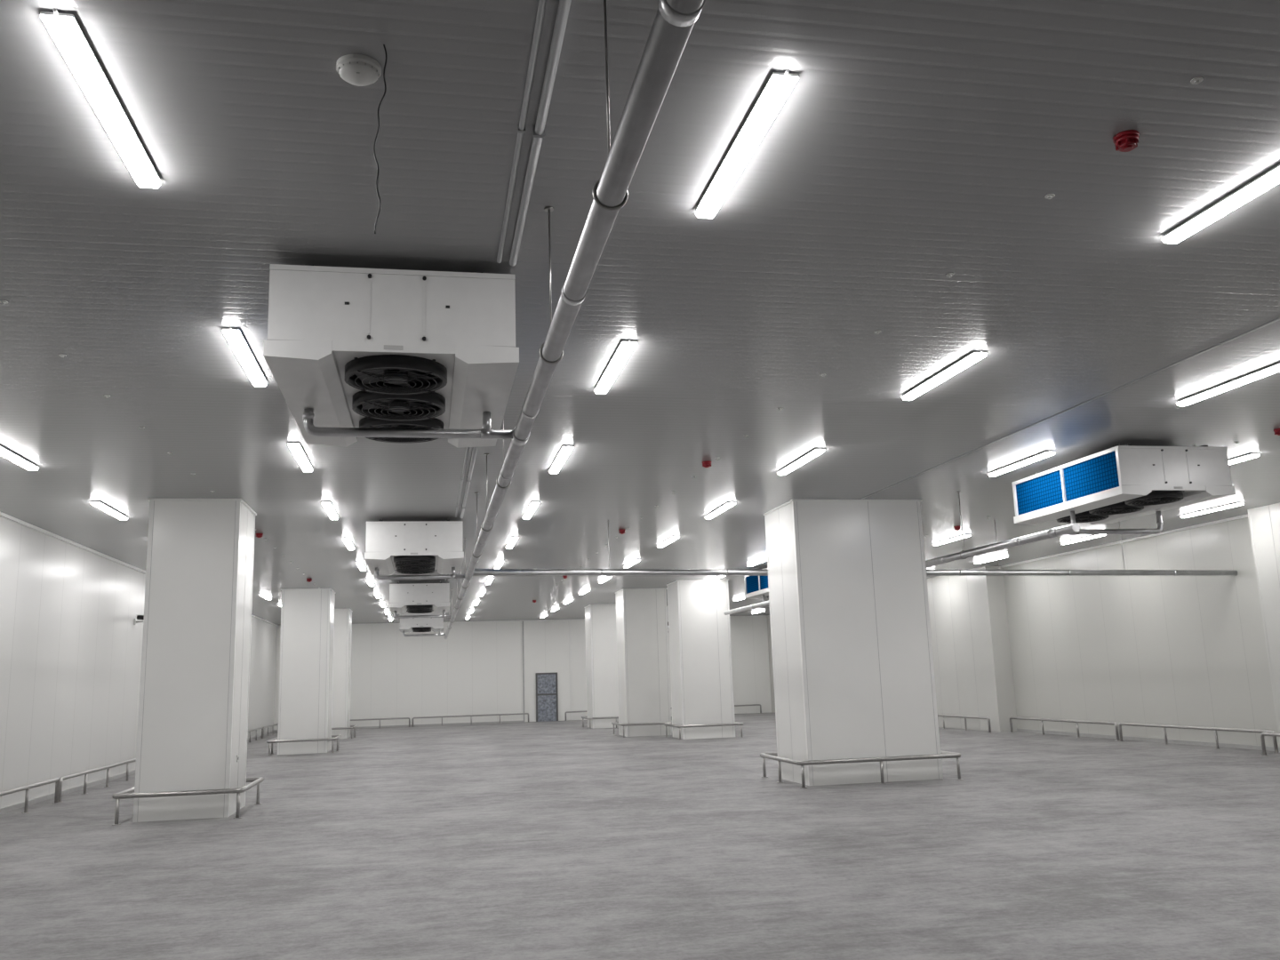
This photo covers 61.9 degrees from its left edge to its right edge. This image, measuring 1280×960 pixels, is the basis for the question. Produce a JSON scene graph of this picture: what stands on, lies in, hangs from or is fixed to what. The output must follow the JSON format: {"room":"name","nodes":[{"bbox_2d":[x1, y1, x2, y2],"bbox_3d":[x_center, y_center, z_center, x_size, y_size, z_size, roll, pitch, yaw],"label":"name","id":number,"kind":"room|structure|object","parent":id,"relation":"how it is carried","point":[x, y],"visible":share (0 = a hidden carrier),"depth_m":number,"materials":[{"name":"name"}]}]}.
{"room":"cold storage warehouse","nodes":[
{"label":"cold storage warehouse","id":0,"kind":"room"},
{"bbox_2d":[0,516,277,807],"bbox_3d":[-11.165,3.723,21.134,0.150,4.750,56.400,0,-11,-11],"label":"wall","id":1,"kind":"structure","parent":0,"point":[71,645],"depth_m":20.42,"materials":[{"name":"white metal"}]},
{"bbox_2d":[0,729,274,814],"bbox_3d":[-11.003,6.018,20.722,0.030,0.080,56.400,0,-11,-11],"label":"baseboard","id":2,"kind":"structure","parent":1,"relation":"attached to","point":[6,809],"depth_m":20.30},
{"bbox_2d":[133,614,143,624],"bbox_3d":[-11.622,3.273,25.001,0.482,0.225,0.232,-1,-11,-5],"label":"security camera","id":3,"kind":"object","parent":1,"relation":"attached to","point":[140,616],"visible":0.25,"depth_m":24.98,"materials":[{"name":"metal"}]},
{"bbox_2d":[0,512,278,626],"bbox_3d":[-11.141,1.415,21.585,0.050,0.050,56.400,0,-11,-11],"label":"trim","id":4,"kind":"structure","parent":1,"relation":"attached to","point":[3,515],"depth_m":20.44,"materials":[{"name":"white metal"}]},
{"bbox_2d":[273,616,771,729],"bbox_3d":[-5.066,9.049,50.663,23.650,4.750,0.150,0,-11,-11],"label":"wall","id":5,"kind":"structure","parent":0,"point":[477,669],"depth_m":50.11,"materials":[{"name":"white paint"}]},
{"bbox_2d":[274,720,523,731],"bbox_3d":[-10.934,11.296,48.966,11.140,0.080,0.030,0,-11,-11],"label":"baseboard","id":6,"kind":"structure","parent":5,"relation":"attached to","point":[477,723],"depth_m":49.27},
{"bbox_2d":[278,615,766,626],"bbox_3d":[-5.120,6.721,50.998,23.250,0.050,0.050,0,-11,-11],"label":"trim","id":7,"kind":"structure","parent":5,"relation":"attached to","point":[750,615],"depth_m":50.73,"materials":[{"name":"white metal"}]},
{"bbox_2d":[522,621,524,721],"bbox_3d":[-5.512,9.052,50.469,0.060,4.700,0.050,0,-11,-11],"label":"trim","id":8,"kind":"structure","parent":5,"relation":"attached to","point":[523,621],"depth_m":50.43,"materials":[{"name":"grey metal"}]},
{"bbox_2d":[535,672,558,721],"bbox_3d":[-4.401,10.253,50.414,1.030,2.250,0.132,0,-11,-11],"label":"door","id":9,"kind":"structure","parent":5,"relation":"in","point":[547,699],"depth_m":50.42,"materials":[{"name":"silver metal"}]},
{"bbox_2d":[569,620,572,719],"bbox_3d":[-3.293,9.066,50.924,0.030,4.700,0.020,0,-11,-11],"label":"trim","id":10,"kind":"structure","parent":5,"relation":"attached to","point":[570,620],"depth_m":50.91,"materials":[{"name":"grey metal"}]},
{"bbox_2d":[0,0,1279,624],"bbox_3d":[0.283,1.374,23.868,23.650,0.150,56.700,0,-11,-11],"label":"ceiling","id":11,"kind":"structure","parent":0,"point":[914,144],"depth_m":7.54,"materials":[{"name":"white metal"}]},
{"bbox_2d":[0,445,38,470],"bbox_3d":[-7.666,-0.302,12.968,0.136,0.060,1.660,0,-11,-11],"label":"ceiling light","id":12,"kind":"object","parent":11,"relation":"attached to","point":[4,452],"depth_m":13.14,"materials":[{"name":"white plastic"}]},
{"bbox_2d":[40,8,161,188],"bbox_3d":[-2.696,-1.873,5.419,0.136,0.060,1.660,0,-11,-11],"label":"ceiling light","id":13,"kind":"object","parent":11,"relation":"attached to","point":[64,28],"depth_m":5.21,"materials":[{"name":"white plastic"}]},
{"bbox_2d":[90,501,127,519],"bbox_3d":[-8.483,0.491,17.072,0.136,0.060,1.660,0,-11,-11],"label":"ceiling light","id":14,"kind":"object","parent":11,"relation":"attached to","point":[100,505],"depth_m":16.90,"materials":[{"name":"white plastic"}]},
{"bbox_2d":[222,327,267,386],"bbox_3d":[-3.513,-1.079,9.524,0.136,0.060,1.660,0,-11,-11],"label":"ceiling light","id":15,"kind":"object","parent":11,"relation":"attached to","point":[235,338],"depth_m":9.36,"materials":[{"name":"white plastic"}]},
{"bbox_2d":[255,533,263,537],"bbox_3d":[-7.231,1.058,20.253,0.136,0.085,0.136,0,-11,-11],"label":"fire alarm sounder","id":16,"kind":"object","parent":11,"relation":"attached to","point":[258,535],"visible":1,"depth_m":20.21,"materials":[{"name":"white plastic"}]},
{"bbox_2d":[259,593,271,599],"bbox_3d":[-11.754,3.666,33.492,0.136,0.060,1.660,0,-11,-11],"label":"ceiling light","id":17,"kind":"object","parent":11,"relation":"attached to","point":[261,595],"depth_m":33.23,"materials":[{"name":"white plastic"}]},
{"bbox_2d":[288,441,312,471],"bbox_3d":[-4.331,-0.285,13.629,0.136,0.060,1.660,0,-11,-11],"label":"ceiling light","id":18,"kind":"object","parent":11,"relation":"attached to","point":[298,452],"depth_m":13.46,"materials":[{"name":"white plastic"}]},
{"bbox_2d":[321,501,338,519],"bbox_3d":[-5.148,0.508,17.733,0.136,0.060,1.660,0,-11,-11],"label":"ceiling light","id":19,"kind":"object","parent":11,"relation":"attached to","point":[327,505],"depth_m":17.55,"materials":[{"name":"white plastic"}]},
{"bbox_2d":[342,537,354,550],"bbox_3d":[-5.966,1.302,21.838,0.136,0.060,1.660,0,-11,-11],"label":"ceiling light","id":20,"kind":"object","parent":11,"relation":"attached to","point":[347,540],"depth_m":21.70,"materials":[{"name":"white plastic"}]},
{"bbox_2d":[336,54,381,86],"bbox_3d":[-1.356,-1.962,5.143,0.210,0.071,0.210,0,-11,-11],"label":"smoke detector","id":21,"kind":"object","parent":11,"relation":"attached to","point":[356,69],"visible":1,"depth_m":5.09,"materials":[{"name":"white plastic"}]},
{"bbox_2d":[356,561,366,570],"bbox_3d":[-6.783,2.095,25.943,0.136,0.060,1.660,0,-11,-11],"label":"ceiling light","id":22,"kind":"object","parent":11,"relation":"attached to","point":[360,564],"depth_m":25.76,"materials":[{"name":"white plastic"}]},
{"bbox_2d":[366,579,374,585],"bbox_3d":[-7.601,2.889,30.048,0.136,0.060,1.660,0,-11,-11],"label":"ceiling light","id":23,"kind":"object","parent":11,"relation":"attached to","point":[370,581],"depth_m":29.78,"materials":[{"name":"white plastic"}]},
{"bbox_2d":[373,592,380,598],"bbox_3d":[-8.418,3.682,34.153,0.136,0.060,1.660,0,-11,-11],"label":"ceiling light","id":24,"kind":"object","parent":11,"relation":"attached to","point":[376,594],"depth_m":33.83,"materials":[{"name":"white plastic"}]},
{"bbox_2d":[373,44,387,233],"bbox_3d":[-1.194,-1.572,4.892,0.057,0.942,0.031,0,-11,-11],"label":"hanging wire","id":25,"kind":"object","parent":11,"relation":"hanging from","point":[385,65],"visible":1,"depth_m":4.89,"materials":[{"name":"metal"}]},
{"bbox_2d":[263,264,519,447],"bbox_3d":[-1.947,-0.925,8.638,1.700,0.787,2.690,0,-11,-11],"label":"cooler","id":26,"kind":"object","parent":11,"relation":"hanging from","point":[354,347],"visible":0.84,"depth_m":7.45,"materials":[{"name":"metal"}]},
{"bbox_2d":[364,518,463,575],"bbox_3d":[-4.202,1.264,19.960,1.700,0.787,2.690,0,-11,-11],"label":"cooler","id":27,"kind":"object","parent":11,"relation":"hanging from","point":[407,548],"visible":1,"depth_m":18.74,"materials":[{"name":"metal"}]},
{"bbox_2d":[388,580,449,614],"bbox_3d":[-6.457,3.453,31.282,1.700,0.787,2.690,0,-11,-11],"label":"cooler","id":28,"kind":"object","parent":11,"relation":"hanging from","point":[418,597],"visible":1,"depth_m":30.05,"materials":[{"name":"metal"}]},
{"bbox_2d":[399,610,444,632],"bbox_3d":[-8.702,5.633,42.556,1.700,0.787,2.690,0,-11,-11],"label":"cooler","id":29,"kind":"object","parent":11,"relation":"hanging from","point":[414,624],"visible":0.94,"depth_m":41.31,"materials":[{"name":"metal"}]},
{"bbox_2d":[455,447,469,517],"bbox_3d":[-2.390,-0.190,14.531,0.042,0.038,8.950,0,-11,-11],"label":"cable conduit","id":30,"kind":"object","parent":11,"relation":"attached to","point":[467,449],"visible":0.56,"depth_m":15.40,"materials":[{"name":"grey metal"}]},
{"bbox_2d":[460,447,477,518],"bbox_3d":[-2.296,-0.179,14.548,0.068,0.059,8.950,0,-11,-11],"label":"cable conduit","id":31,"kind":"object","parent":11,"relation":"attached to","point":[475,449],"visible":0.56,"depth_m":15.42,"materials":[{"name":"grey metal"}]},
{"bbox_2d":[485,577,493,584],"bbox_3d":[-4.334,2.905,30.695,0.136,0.060,1.660,0,-11,-11],"label":"ceiling light","id":32,"kind":"object","parent":11,"relation":"attached to","point":[489,580],"depth_m":30.47,"materials":[{"name":"white plastic"}]},
{"bbox_2d":[494,560,503,568],"bbox_3d":[-3.517,2.112,26.590,0.136,0.060,1.660,0,-11,-11],"label":"ceiling light","id":33,"kind":"object","parent":11,"relation":"attached to","point":[499,564],"depth_m":26.31,"materials":[{"name":"white plastic"}]},
{"bbox_2d":[505,536,518,548],"bbox_3d":[-2.699,1.318,22.486,0.136,0.060,1.660,0,-11,-11],"label":"ceiling light","id":34,"kind":"object","parent":11,"relation":"attached to","point":[513,540],"depth_m":22.28,"materials":[{"name":"white plastic"}]},
{"bbox_2d":[496,0,546,263],"bbox_3d":[0.163,-2.668,1.716,0.042,0.038,12.050,0,-11,-11],"label":"cable conduit","id":35,"kind":"object","parent":11,"relation":"attached to","point":[521,127],"visible":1,"depth_m":5.60,"materials":[{"name":"grey metal"}]},
{"bbox_2d":[522,501,539,519],"bbox_3d":[-1.882,0.525,18.381,0.136,0.060,1.660,0,-11,-11],"label":"ceiling light","id":36,"kind":"object","parent":11,"relation":"attached to","point":[532,508],"depth_m":18.22,"materials":[{"name":"white plastic"}]},
{"bbox_2d":[509,0,571,266],"bbox_3d":[0.256,-2.657,1.732,0.068,0.059,12.050,0,-11,-11],"label":"cable conduit","id":37,"kind":"object","parent":11,"relation":"attached to","point":[539,130],"visible":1,"depth_m":5.59,"materials":[{"name":"grey metal"}]},
{"bbox_2d":[549,445,573,473],"bbox_3d":[-1.064,-0.269,14.276,0.136,0.060,1.660,0,-11,-11],"label":"ceiling light","id":38,"kind":"object","parent":11,"relation":"attached to","point":[565,450],"depth_m":14.11,"materials":[{"name":"white plastic"}]},
{"bbox_2d":[444,0,704,639],"bbox_3d":[-3.477,1.615,21.308,0.152,1.026,50.000,0,-11,-11],"label":"drain pipe","id":39,"kind":"object","parent":11,"relation":"hanging from","point":[674,21],"visible":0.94,"depth_m":4.51,"materials":[{"name":"silver metal"}]},
{"bbox_2d":[302,408,530,445],"bbox_3d":[-1.789,-0.429,8.600,1.790,0.254,0.180,0,-11,-11],"label":"pipe","id":40,"kind":"object","parent":39,"relation":"attached to","point":[486,432],"visible":0.94,"depth_m":8.55,"materials":[{"name":"silver metal"}]},
{"bbox_2d":[374,567,471,581],"bbox_3d":[-4.044,1.760,19.922,1.790,0.254,0.180,0,-11,-11],"label":"pipe","id":41,"kind":"object","parent":39,"relation":"attached to","point":[452,575],"visible":0.98,"depth_m":19.86,"materials":[{"name":"silver metal"}]},
{"bbox_2d":[393,609,455,618],"bbox_3d":[-6.299,3.949,31.244,1.790,0.254,0.180,0,-11,-11],"label":"pipe","id":42,"kind":"object","parent":39,"relation":"attached to","point":[444,615],"visible":0.92,"depth_m":31.21,"materials":[{"name":"silver metal"}]},
{"bbox_2d":[402,630,447,636],"bbox_3d":[-8.544,6.129,42.517,1.790,0.254,0.180,0,-11,-11],"label":"pipe","id":43,"kind":"object","parent":39,"relation":"attached to","point":[404,632],"visible":0.95,"depth_m":42.48,"materials":[{"name":"silver metal"}]},
{"bbox_2d":[579,589,590,594],"bbox_3d":[-1.846,3.716,35.455,0.136,0.060,1.660,0,-11,-11],"label":"ceiling light","id":44,"kind":"object","parent":11,"relation":"attached to","point":[586,590],"depth_m":35.34,"materials":[{"name":"white plastic"}]},
{"bbox_2d":[598,576,611,583],"bbox_3d":[-1.029,2.922,31.350,0.136,0.060,1.660,0,-11,-11],"label":"ceiling light","id":45,"kind":"object","parent":11,"relation":"attached to","point":[605,579],"depth_m":31.21,"materials":[{"name":"white plastic"}]},
{"bbox_2d":[594,339,637,393],"bbox_3d":[-0.247,-1.063,10.171,0.136,0.060,1.660,0,-11,-11],"label":"ceiling light","id":46,"kind":"object","parent":11,"relation":"attached to","point":[625,348],"depth_m":10.01,"materials":[{"name":"white plastic"}]},
{"bbox_2d":[0,76,1239,588],"bbox_3d":[0.150,0.585,19.163,14.110,0.018,28.410,0,-11,-11],"label":"caps","id":47,"kind":"object","parent":11,"relation":"attached to","point":[1197,80],"visible":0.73,"depth_m":9.32,"materials":[{"name":"white plastic"}]},
{"bbox_2d":[618,528,625,534],"bbox_3d":[-0.356,1.037,21.315,0.136,0.085,0.136,0,-11,-11],"label":"fire alarm sounder","id":48,"kind":"object","parent":11,"relation":"attached to","point":[621,532],"visible":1,"depth_m":21.27,"materials":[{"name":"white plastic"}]},
{"bbox_2d":[624,559,639,567],"bbox_3d":[-0.211,2.129,27.245,0.136,0.060,1.660,0,-11,-11],"label":"ceiling light","id":49,"kind":"object","parent":11,"relation":"attached to","point":[635,561],"depth_m":27.12,"materials":[{"name":"white plastic"}]},
{"bbox_2d":[657,536,679,547],"bbox_3d":[0.606,1.335,23.141,0.136,0.060,1.660,0,-11,-11],"label":"ceiling light","id":50,"kind":"object","parent":11,"relation":"attached to","point":[673,538],"depth_m":22.97,"materials":[{"name":"white plastic"}]},
{"bbox_2d":[702,460,711,468],"bbox_3d":[0.930,-0.211,14.859,0.136,0.085,0.136,0,-11,-11],"label":"fire alarm sounder","id":51,"kind":"object","parent":11,"relation":"attached to","point":[707,464],"visible":1,"depth_m":14.82,"materials":[{"name":"red plastic"}]},
{"bbox_2d":[707,576,724,581],"bbox_3d":[2.287,2.939,32.007,0.136,0.060,1.660,0,-11,-11],"label":"ceiling light","id":52,"kind":"object","parent":11,"relation":"attached to","point":[717,577],"depth_m":32.04,"materials":[{"name":"white plastic"}]},
{"bbox_2d":[704,501,735,519],"bbox_3d":[1.424,0.541,19.036,0.136,0.060,1.660,0,-11,-11],"label":"ceiling light","id":53,"kind":"object","parent":11,"relation":"attached to","point":[728,505],"depth_m":18.89,"materials":[{"name":"white plastic"}]},
{"bbox_2d":[695,69,799,218],"bbox_3d":[0.571,-1.856,6.066,0.136,0.060,1.660,0,-11,-11],"label":"ceiling light","id":54,"kind":"object","parent":11,"relation":"attached to","point":[779,86],"depth_m":5.87,"materials":[{"name":"white plastic"}]},
{"bbox_2d":[744,568,768,599],"bbox_3d":[4.097,2.814,29.668,1.700,0.787,2.690,0,-11,-11],"label":"cooler","id":55,"kind":"object","parent":11,"relation":"hanging from","point":[756,587],"visible":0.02,"depth_m":29.84,"materials":[{"name":"metal"}]},
{"bbox_2d":[747,558,767,566],"bbox_3d":[3.104,2.145,27.903,0.136,0.060,1.660,0,-11,-11],"label":"ceiling light","id":56,"kind":"object","parent":11,"relation":"attached to","point":[764,559],"depth_m":27.88,"materials":[{"name":"white plastic"}]},
{"bbox_2d":[777,448,824,474],"bbox_3d":[2.241,-0.252,14.931,0.136,0.060,1.660,0,-11,-11],"label":"ceiling light","id":57,"kind":"object","parent":11,"relation":"attached to","point":[814,452],"depth_m":14.78,"materials":[{"name":"white plastic"}]},
{"bbox_2d":[472,520,1237,575],"bbox_3d":[4.713,1.371,20.911,15.792,1.208,0.124,0,-11,-11],"label":"drain pipe","id":58,"kind":"object","parent":11,"relation":"hanging from","point":[609,572],"visible":0.76,"depth_m":20.26,"materials":[{"name":"silver metal"}]},
{"bbox_2d":[723,491,1079,615],"bbox_3d":[4.297,1.844,23.539,0.152,1.146,18.000,0,-11,-11],"label":"drain pipe","id":59,"kind":"object","parent":11,"relation":"hanging from","point":[1075,527],"visible":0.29,"depth_m":17.01,"materials":[{"name":"silver metal"}]},
{"bbox_2d":[750,594,769,608],"bbox_3d":[3.950,3.367,29.558,1.815,0.374,0.180,0,-11,-11],"label":"pipe","id":60,"kind":"object","parent":59,"relation":"attached to","point":[764,596],"visible":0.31,"depth_m":29.42,"materials":[{"name":"silver metal"}]},
{"bbox_2d":[1048,511,1163,537],"bbox_3d":[6.761,0.638,15.441,1.815,0.374,0.180,0,-11,-11],"label":"pipe","id":61,"kind":"object","parent":59,"relation":"attached to","point":[1052,533],"visible":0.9,"depth_m":15.41,"materials":[{"name":"grey metal"}]},
{"bbox_2d":[901,350,987,399],"bbox_3d":[3.059,-1.046,10.826,0.136,0.060,1.660,0,-11,-11],"label":"ceiling light","id":62,"kind":"object","parent":11,"relation":"attached to","point":[974,356],"depth_m":10.67,"materials":[{"name":"white plastic"}]},
{"bbox_2d":[932,534,970,545],"bbox_3d":[7.129,1.368,24.433,0.136,0.060,1.660,0,-11,-11],"label":"ceiling light","id":63,"kind":"object","parent":11,"relation":"attached to","point":[959,537],"depth_m":24.32,"materials":[{"name":"white plastic"}]},
{"bbox_2d":[953,526,960,530],"bbox_3d":[6.666,1.016,22.406,0.136,0.085,0.136,0,-11,-11],"label":"fire alarm sounder","id":64,"kind":"object","parent":11,"relation":"attached to","point":[957,528],"visible":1,"depth_m":22.36,"materials":[{"name":"red plastic"}]},
{"bbox_2d":[974,555,1007,563],"bbox_3d":[9.598,2.178,29.190,0.136,0.060,1.660,0,-11,-11],"label":"ceiling light","id":65,"kind":"object","parent":11,"relation":"attached to","point":[1003,556],"depth_m":29.07,"materials":[{"name":"white plastic"}]},
{"bbox_2d":[988,450,1055,476],"bbox_3d":[5.557,-0.236,15.588,0.136,0.060,1.660,0,-11,-11],"label":"ceiling light","id":66,"kind":"object","parent":11,"relation":"attached to","point":[1043,455],"depth_m":15.48,"materials":[{"name":"white plastic"}]},
{"bbox_2d":[860,317,1279,499],"bbox_3d":[5.283,-1.074,11.202,0.040,0.006,15.160,0,-11,-11],"label":"beam","id":67,"kind":"structure","parent":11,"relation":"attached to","point":[1277,319],"depth_m":11.86,"materials":[{"name":"grey metal"}]},
{"bbox_2d":[1060,534,1105,544],"bbox_3d":[10.415,1.384,25.085,0.136,0.060,1.660,0,-11,-11],"label":"ceiling light","id":68,"kind":"object","parent":11,"relation":"attached to","point":[1095,535],"depth_m":25.03,"materials":[{"name":"white plastic"}]},
{"bbox_2d":[1012,443,1235,525],"bbox_3d":[6.908,0.084,15.552,1.700,0.787,2.690,0,-11,-11],"label":"cooler","id":69,"kind":"object","parent":11,"relation":"hanging from","point":[1119,483],"visible":0.97,"depth_m":14.50,"materials":[{"name":"metal"}]},
{"bbox_2d":[1112,129,1139,151],"bbox_3d":[2.765,-1.915,6.058,0.136,0.085,0.136,0,-11,-11],"label":"fire alarm sounder","id":70,"kind":"object","parent":11,"relation":"attached to","point":[1127,140],"visible":1,"depth_m":6.02,"materials":[{"name":"red plastic"}]},
{"bbox_2d":[1180,502,1243,517],"bbox_3d":[11.233,0.591,20.980,0.136,0.060,1.660,0,-11,-11],"label":"ceiling light","id":71,"kind":"object","parent":11,"relation":"attached to","point":[1228,506],"depth_m":20.87,"materials":[{"name":"white plastic"}]},
{"bbox_2d":[1161,164,1279,243],"bbox_3d":[3.876,-1.839,6.721,0.136,0.060,1.660,0,-11,-11],"label":"ceiling light","id":72,"kind":"object","parent":11,"relation":"attached to","point":[1271,178],"depth_m":6.93,"materials":[{"name":"white plastic"}]},
{"bbox_2d":[1176,362,1279,406],"bbox_3d":[6.374,-1.029,11.483,0.136,0.060,1.660,0,-11,-11],"label":"ceiling light","id":73,"kind":"object","parent":11,"relation":"attached to","point":[1264,372],"depth_m":11.45,"materials":[{"name":"white plastic"}]},
{"bbox_2d":[1228,453,1259,464],"bbox_3d":[8.764,-0.219,16.224,0.136,0.060,1.660,0,-11,-11],"label":"ceiling light","id":74,"kind":"object","parent":11,"relation":"attached to","point":[1252,455],"depth_m":15.62,"materials":[{"name":"white plastic"}]},
{"bbox_2d":[1273,428,1279,435],"bbox_3d":[8.355,-0.623,13.927,0.136,0.085,0.136,0,-11,-11],"label":"fire alarm sounder","id":75,"kind":"object","parent":11,"relation":"attached to","point":[1276,431],"visible":1,"depth_m":13.90,"materials":[{"name":"red plastic"}]},
{"bbox_2d":[0,712,1279,959],"bbox_3d":[0.438,6.213,22.963,23.650,0.200,56.700,0,-11,-11],"label":"floor","id":76,"kind":"structure","parent":0,"point":[548,840],"depth_m":11.06,"materials":[{"name":"concrete"}]},
{"bbox_2d":[0,723,277,813],"bbox_3d":[-11.331,6.544,24.447,0.130,0.434,47.887,0,-11,-11],"label":"guard rail","id":77,"kind":"object","parent":76,"relation":"on","point":[58,781],"visible":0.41,"depth_m":19.02,"materials":[{"name":"silver metal"}]},
{"bbox_2d":[112,776,263,824],"bbox_3d":[-6.848,4.886,16.320,1.810,0.426,2.033,0,-11,-11],"label":"guard rail","id":78,"kind":"object","parent":76,"relation":"on","point":[129,793],"visible":0.79,"depth_m":15.46,"materials":[{"name":"silver metal"}]},
{"bbox_2d":[132,498,256,822],"bbox_3d":[-6.913,2.759,16.705,1.360,4.750,1.534,0,-11,-11],"label":"column","id":79,"kind":"structure","parent":76,"relation":"on","point":[194,702],"depth_m":16.04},
{"bbox_2d":[266,735,341,755],"bbox_3d":[-9.875,7.810,31.445,1.970,0.426,2.073,0,-11,-11],"label":"guard rail","id":80,"kind":"object","parent":76,"relation":"on","point":[333,738],"visible":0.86,"depth_m":30.60,"materials":[{"name":"silver metal"}]},
{"bbox_2d":[276,588,335,754],"bbox_3d":[-9.941,5.684,31.830,1.430,4.750,1.534,0,-11,-11],"label":"column","id":81,"kind":"structure","parent":76,"relation":"on","point":[306,667],"depth_m":31.15,"materials":[{"name":"white paint"}]},
{"bbox_2d":[331,608,352,738],"bbox_3d":[-11.557,7.286,40.123,1.260,4.750,1.534,0,-11,-11],"label":"column","id":82,"kind":"structure","parent":76,"relation":"on","point":[341,676],"depth_m":39.55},
{"bbox_2d":[331,725,357,738],"bbox_3d":[-11.492,9.413,39.739,1.800,0.426,2.073,0,-11,-11],"label":"guard rail","id":83,"kind":"object","parent":76,"relation":"on","point":[351,727],"visible":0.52,"depth_m":38.93,"materials":[{"name":"silver metal"}]},
{"bbox_2d":[349,712,529,729],"bbox_3d":[-10.453,11.056,48.730,10.840,0.434,0.127,0,-11,-11],"label":"guard rail","id":84,"kind":"object","parent":76,"relation":"on","point":[500,715],"visible":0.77,"depth_m":48.95,"materials":[{"name":"silver metal"}]},
{"bbox_2d":[581,716,618,728],"bbox_3d":[-1.089,9.484,41.901,2.220,0.426,1.993,0,-11,-11],"label":"guard rail","id":85,"kind":"object","parent":76,"relation":"on","point":[582,717],"visible":0.51,"depth_m":40.95,"materials":[{"name":"silver metal"}]},
{"bbox_2d":[584,603,618,728],"bbox_3d":[-1.154,7.357,42.285,1.810,4.750,1.534,0,-11,-11],"label":"column","id":86,"kind":"structure","parent":76,"relation":"on","point":[600,620],"depth_m":41.55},
{"bbox_2d":[611,720,671,737],"bbox_3d":[0.157,8.179,35.136,1.920,0.426,1.993,0,-11,-11],"label":"guard rail","id":87,"kind":"object","parent":76,"relation":"on","point":[612,723],"visible":0.6,"depth_m":34.21,"materials":[{"name":"silver metal"}]},
{"bbox_2d":[614,587,671,736],"bbox_3d":[0.091,6.053,35.521,1.510,4.750,1.534,0,-11,-11],"label":"column","id":88,"kind":"structure","parent":76,"relation":"on","point":[643,660],"depth_m":34.87,"materials":[{"name":"white metal"}]},
{"bbox_2d":[564,704,761,720],"bbox_3d":[1.196,11.115,51.038,9.690,0.434,0.127,0,-11,-11],"label":"guard rail","id":89,"kind":"object","parent":76,"relation":"on","point":[751,704],"visible":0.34,"depth_m":51.74,"materials":[{"name":"silver metal"}]},
{"bbox_2d":[666,579,735,739],"bbox_3d":[1.875,5.542,33.095,1.660,4.750,1.484,0,-11,-11],"label":"column","id":90,"kind":"structure","parent":76,"relation":"on","point":[699,628],"depth_m":32.46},
{"bbox_2d":[664,721,743,740],"bbox_3d":[1.940,7.669,32.710,2.070,0.426,1.943,0,-11,-11],"label":"guard rail","id":91,"kind":"object","parent":76,"relation":"on","point":[735,723],"visible":0.68,"depth_m":31.88,"materials":[{"name":"silver metal"}]},
{"bbox_2d":[763,499,943,785],"bbox_3d":[3.700,2.822,18.858,2.400,4.750,1.634,0,-11,-11],"label":"column","id":92,"kind":"structure","parent":76,"relation":"on","point":[853,668],"depth_m":18.14,"materials":[{"name":"white metal"}]},
{"bbox_2d":[760,750,963,788],"bbox_3d":[3.766,4.949,18.474,2.940,0.426,2.173,0,-11,-11],"label":"guard rail","id":93,"kind":"object","parent":76,"relation":"on","point":[943,754],"visible":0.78,"depth_m":17.55,"materials":[{"name":"silver metal"}]},
{"bbox_2d":[937,714,991,732],"bbox_3d":[9.414,7.492,33.066,0.130,0.434,5.687,0,-11,-11],"label":"guard rail","id":94,"kind":"object","parent":76,"relation":"on","point":[942,716],"visible":0.57,"depth_m":31.69,"materials":[{"name":"silver metal"}]},
{"bbox_2d":[927,566,1017,732],"bbox_3d":[9.953,5.375,33.582,0.564,4.750,5.508,0,-11,-11],"label":"pilaster","id":95,"kind":"object","parent":76,"relation":"on","point":[973,676],"visible":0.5,"depth_m":32.03,"materials":[{"name":"white metal"}]},
{"bbox_2d":[1009,716,1279,753],"bbox_3d":[11.450,6.013,25.506,0.130,0.434,9.887,0,-11,-11],"label":"guard rail","id":96,"kind":"object","parent":76,"relation":"on","point":[1164,726],"visible":0.94,"depth_m":24.42,"materials":[{"name":"silver metal"}]},
{"bbox_2d":[1247,503,1279,743],"bbox_3d":[12.639,2.767,20.092,0.564,4.750,1.708,0,-11,-11],"label":"pilaster","id":97,"kind":"object","parent":76,"relation":"on","point":[1264,522],"visible":1,"depth_m":20.70,"materials":[{"name":"white metal"}]},
{"bbox_2d":[1260,732,1279,755],"bbox_3d":[12.917,4.092,15.480,0.130,0.434,10.387,0,-11,-11],"label":"guard rail","id":98,"kind":"object","parent":76,"relation":"on","point":[1262,739],"visible":1,"depth_m":20.37,"materials":[{"name":"silver metal"}]},
{"bbox_2d":[766,517,1279,747],"bbox_3d":[11.886,3.840,25.702,0.150,4.750,56.400,0,-11,-11],"label":"wall","id":99,"kind":"structure","parent":0,"point":[1188,651],"depth_m":25.09,"materials":[{"name":"white metal"}]},
{"bbox_2d":[1000,513,1247,567],"bbox_3d":[11.657,1.586,26.403,0.050,0.050,10.400,0,-11,-11],"label":"trim","id":100,"kind":"structure","parent":99,"relation":"attached to","point":[1244,516],"depth_m":25.48,"materials":[{"name":"grey metal"}]},
{"bbox_2d":[1016,728,1279,751],"bbox_3d":[11.814,6.189,25.545,0.030,0.080,10.400,0,-11,-11],"label":"baseboard","id":101,"kind":"structure","parent":99,"relation":"attached to","point":[1178,741],"depth_m":24.70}
]}

